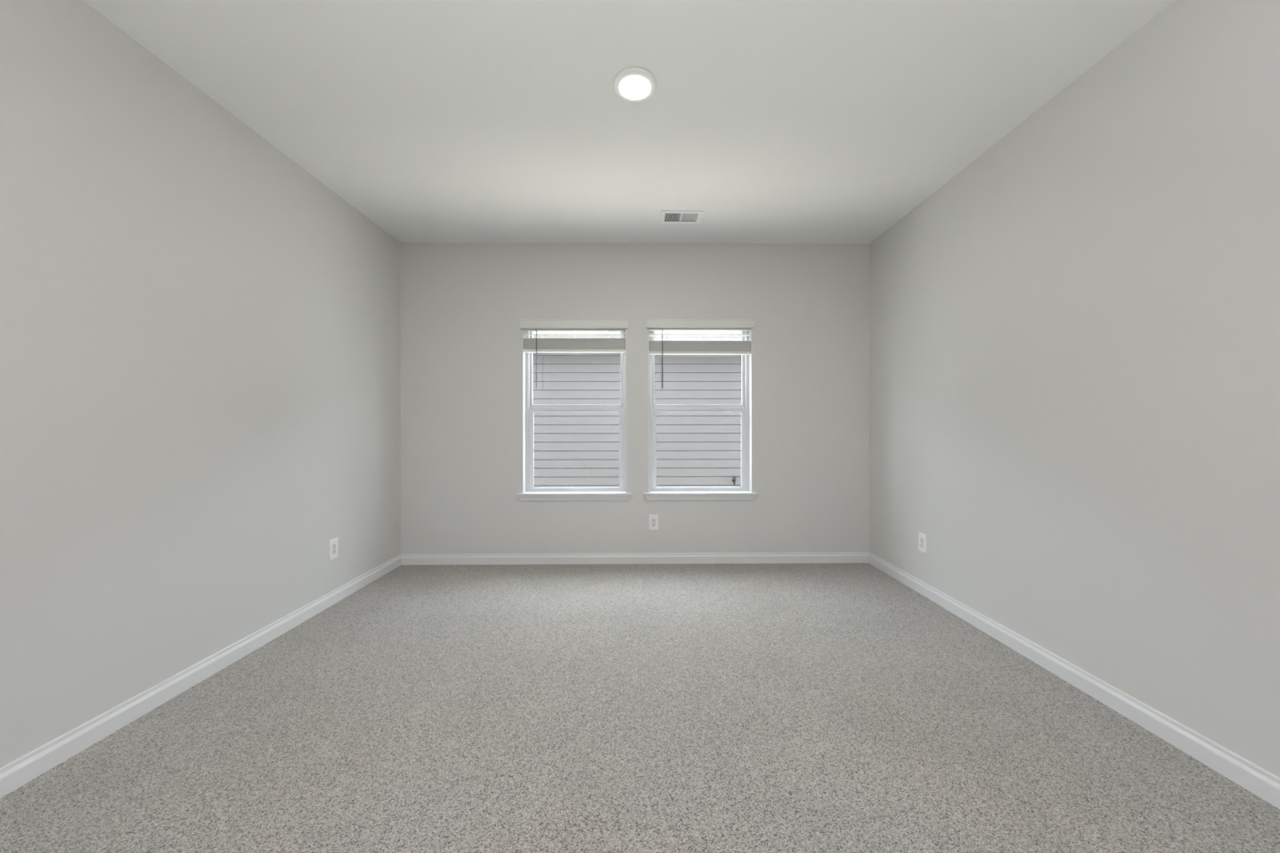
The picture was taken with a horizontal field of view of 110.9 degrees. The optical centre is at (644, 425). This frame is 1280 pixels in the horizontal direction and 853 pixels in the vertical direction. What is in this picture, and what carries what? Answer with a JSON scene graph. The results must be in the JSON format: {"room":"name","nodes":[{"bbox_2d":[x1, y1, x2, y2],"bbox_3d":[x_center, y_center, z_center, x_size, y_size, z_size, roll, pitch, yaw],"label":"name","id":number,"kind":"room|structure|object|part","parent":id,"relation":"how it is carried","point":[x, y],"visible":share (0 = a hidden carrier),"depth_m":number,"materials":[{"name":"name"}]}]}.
{"room":"empty bedroom","nodes":[
{"label":"empty bedroom","id":0,"kind":"room"},
{"bbox_2d":[0,0,400,768],"bbox_3d":[-2.126,-0.191,0.691,0.150,2.743,6.125,0,0,-1],"label":"wall","id":1,"kind":"structure","parent":0,"point":[200,374],"depth_m":1.86,"materials":[{"name":"white paint"}]},
{"bbox_2d":[0,554,401,798],"bbox_3d":[-2.043,1.136,0.766,0.014,0.089,5.975,0,0,-1],"label":"baseboard","id":2,"kind":"structure","parent":1,"relation":"attached to","point":[33,764],"depth_m":1.85,"materials":[{"name":"white wood"}]},
{"bbox_2d":[328,537,337,560],"bbox_3d":[-2.068,0.817,2.931,0.009,0.134,0.081,0,0,-1],"label":"wall outlet","id":3,"kind":"object","parent":1,"relation":"attached to","point":[333,544],"visible":1,"depth_m":2.92,"materials":[{"name":"white plastic"}]},
{"bbox_2d":[332,542,336,554],"bbox_3d":[-2.066,0.817,2.931,0.003,0.067,0.034,0,0,-1],"label":"receptacle","id":4,"kind":"object","parent":3,"relation":"attached to","point":[334,544],"depth_m":2.93,"materials":[{"name":"grey plastic"}]},
{"bbox_2d":[83,0,1175,244],"bbox_3d":[-0.045,-1.635,0.795,4.316,0.140,6.290,0,0,-1],"label":"ceiling","id":5,"kind":"structure","parent":0,"point":[780,122],"depth_m":2.09,"materials":[{"name":"white paint"}]},
{"bbox_2d":[613,66,656,102],"bbox_3d":[-0.046,-1.555,2.020,0.197,0.018,0.197,0,0,-1],"label":"recessed light","id":6,"kind":"object","parent":5,"relation":"in","point":[633,84],"visible":1,"depth_m":2.00,"materials":[{"name":"white plastic"}]},
{"bbox_2d":[660,210,703,223],"bbox_3d":[0.272,-1.634,3.297,0.308,0.182,0.195,0,0,-1],"label":"ceiling vent","id":7,"kind":"object","parent":5,"relation":"in","point":[667,216],"visible":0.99,"depth_m":3.31,"materials":[{"name":"white metal"}]},
{"bbox_2d":[400,242,869,554],"bbox_3d":[-0.076,-0.193,3.857,4.316,2.743,0.165,0,0,-1],"label":"wall","id":8,"kind":"structure","parent":0,"point":[463,305],"depth_m":3.77,"materials":[{"name":"white paint"}]},
{"bbox_2d":[516,328,631,500],"bbox_3d":[-0.602,-0.131,3.841,0.973,1.532,0.207,0,0,-1],"label":"window","id":9,"kind":"structure","parent":8,"relation":"in","point":[530,492],"depth_m":3.85,"materials":[{"name":"white plastic"}]},
{"bbox_2d":[520,319,627,388],"bbox_3d":[-0.604,-0.616,3.793,0.916,0.584,0.096,0,0,-1],"label":"window blind","id":10,"kind":"object","parent":9,"relation":"attached to","point":[536,344],"visible":1,"depth_m":3.79,"materials":[{"name":"white plastic"}]},
{"bbox_3d":[-0.605,-0.648,3.814,0.876,0.021,0.051,0,0,-1],"label":"rail","id":11,"kind":"part","parent":10,"relation":"part of","materials":[{"name":"white plastic"}]},
{"bbox_3d":[-0.601,0.579,3.796,0.973,0.014,0.118,0,0,-1],"label":"sill","id":12,"kind":"part","parent":9,"relation":"part of","materials":[{"name":"white wood"}]},
{"bbox_3d":[-0.602,0.205,3.869,0.824,0.715,0.031,0,0,-1],"label":"sash","id":13,"kind":"part","parent":9,"relation":"part of","materials":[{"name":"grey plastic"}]},
{"bbox_3d":[-0.603,-0.503,3.895,0.818,0.728,0.036,0,0,-1],"label":"sash","id":14,"kind":"part","parent":9,"relation":"part of","materials":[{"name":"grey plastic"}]},
{"bbox_2d":[400,551,869,564],"bbox_3d":[-0.073,1.134,3.768,4.004,0.089,0.014,0,0,-1],"label":"baseboard","id":15,"kind":"structure","parent":8,"relation":"attached to","point":[860,557],"depth_m":3.76,"materials":[{"name":"white wood"}]},
{"bbox_2d":[648,515,658,529],"bbox_3d":[0.075,0.825,3.772,0.081,0.130,0.009,0,0,-1],"label":"wall outlet","id":16,"kind":"object","parent":8,"relation":"attached to","point":[653,519],"visible":1,"depth_m":3.77,"materials":[{"name":"white plastic"}]},
{"bbox_2d":[651,518,655,526],"bbox_3d":[0.075,0.825,3.769,0.034,0.067,0.003,0,0,-1],"label":"receptacle","id":17,"kind":"object","parent":16,"relation":"attached to","point":[653,520],"depth_m":3.77,"materials":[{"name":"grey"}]},
{"bbox_2d":[643,328,758,500],"bbox_3d":[0.475,-0.132,3.852,0.975,1.532,0.207,0,0,-1],"label":"window","id":18,"kind":"structure","parent":8,"relation":"in","point":[744,492],"depth_m":3.86,"materials":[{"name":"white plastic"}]},
{"bbox_3d":[0.474,-0.504,3.906,0.820,0.728,0.036,0,0,-1],"label":"sash","id":19,"kind":"part","parent":18,"relation":"part of","materials":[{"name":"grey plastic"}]},
{"bbox_3d":[0.475,0.203,3.880,0.826,0.715,0.031,0,0,-1],"label":"sash","id":20,"kind":"part","parent":18,"relation":"part of","materials":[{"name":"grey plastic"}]},
{"bbox_2d":[646,318,754,388],"bbox_3d":[0.473,-0.620,3.804,0.918,0.590,0.096,0,0,-1],"label":"window blind","id":21,"kind":"object","parent":18,"relation":"attached to","point":[662,347],"visible":0.96,"depth_m":3.80,"materials":[{"name":"white plastic"}]},
{"bbox_3d":[0.472,-0.633,3.825,0.878,0.023,0.051,0,0,-1],"label":"rail","id":22,"kind":"part","parent":21,"relation":"part of","materials":[{"name":"white plastic"}]},
{"bbox_3d":[0.476,0.578,3.808,0.975,0.014,0.118,0,0,-1],"label":"sill","id":23,"kind":"part","parent":18,"relation":"part of","materials":[{"name":"white wood"}]},
{"bbox_2d":[0,563,1279,852],"bbox_3d":[-0.042,1.238,0.795,4.316,0.120,6.290,0,0,-1],"label":"floor","id":24,"kind":"structure","parent":0,"point":[726,708],"depth_m":1.64,"materials":[{"name":"carpet"}]},
{"bbox_2d":[869,0,1279,777],"bbox_3d":[2.040,-0.196,0.734,0.150,2.743,6.125,0,0,-1],"label":"wall","id":25,"kind":"structure","parent":0,"point":[1074,338],"depth_m":1.83,"materials":[{"name":"white paint"}]},
{"bbox_2d":[918,532,926,553],"bbox_3d":[1.938,0.816,3.078,0.009,0.131,0.081,0,0,-1],"label":"wall outlet","id":26,"kind":"object","parent":25,"relation":"attached to","point":[922,537],"visible":1,"depth_m":3.07,"materials":[{"name":"white plastic"}]},
{"bbox_2d":[920,537,923,547],"bbox_3d":[1.935,0.816,3.078,0.003,0.067,0.034,0,0,-1],"label":"receptacle","id":27,"kind":"object","parent":26,"relation":"attached to","point":[921,538],"depth_m":3.08,"materials":[{"name":"grey plastic"}]},
{"bbox_2d":[868,551,1279,809],"bbox_3d":[1.959,1.131,0.808,0.014,0.089,5.975,0,0,-1],"label":"baseboard","id":28,"kind":"structure","parent":25,"relation":"attached to","point":[1251,777],"depth_m":1.80,"materials":[{"name":"white wood"}]},
{"label":"outside","id":29,"kind":"structure","parent":0,"visible":0},
{"bbox_3d":[-0.060,1.739,6.000,32.000,0.119,28.000,0,0,-1],"label":"ground","id":30,"kind":"structure","parent":29,"visible":0},
{"bbox_2d":[533,331,741,487],"bbox_3d":[-0.095,-1.181,9.002,14.600,5.720,5.546,0,0,-1],"label":"house","id":31,"kind":"structure","parent":30,"relation":"on","point":[571,449],"depth_m":6.76,"materials":[{"name":"paint"}]},
{"bbox_2d":[732,475,736,484],"bbox_3d":[1.371,0.832,6.737,0.063,0.124,0.086,0,0,-1],"label":"spigot","id":32,"kind":"object","parent":31,"relation":"attached to","point":[734,477],"visible":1,"depth_m":6.73,"materials":[{"name":"gold metal"}]}
]}

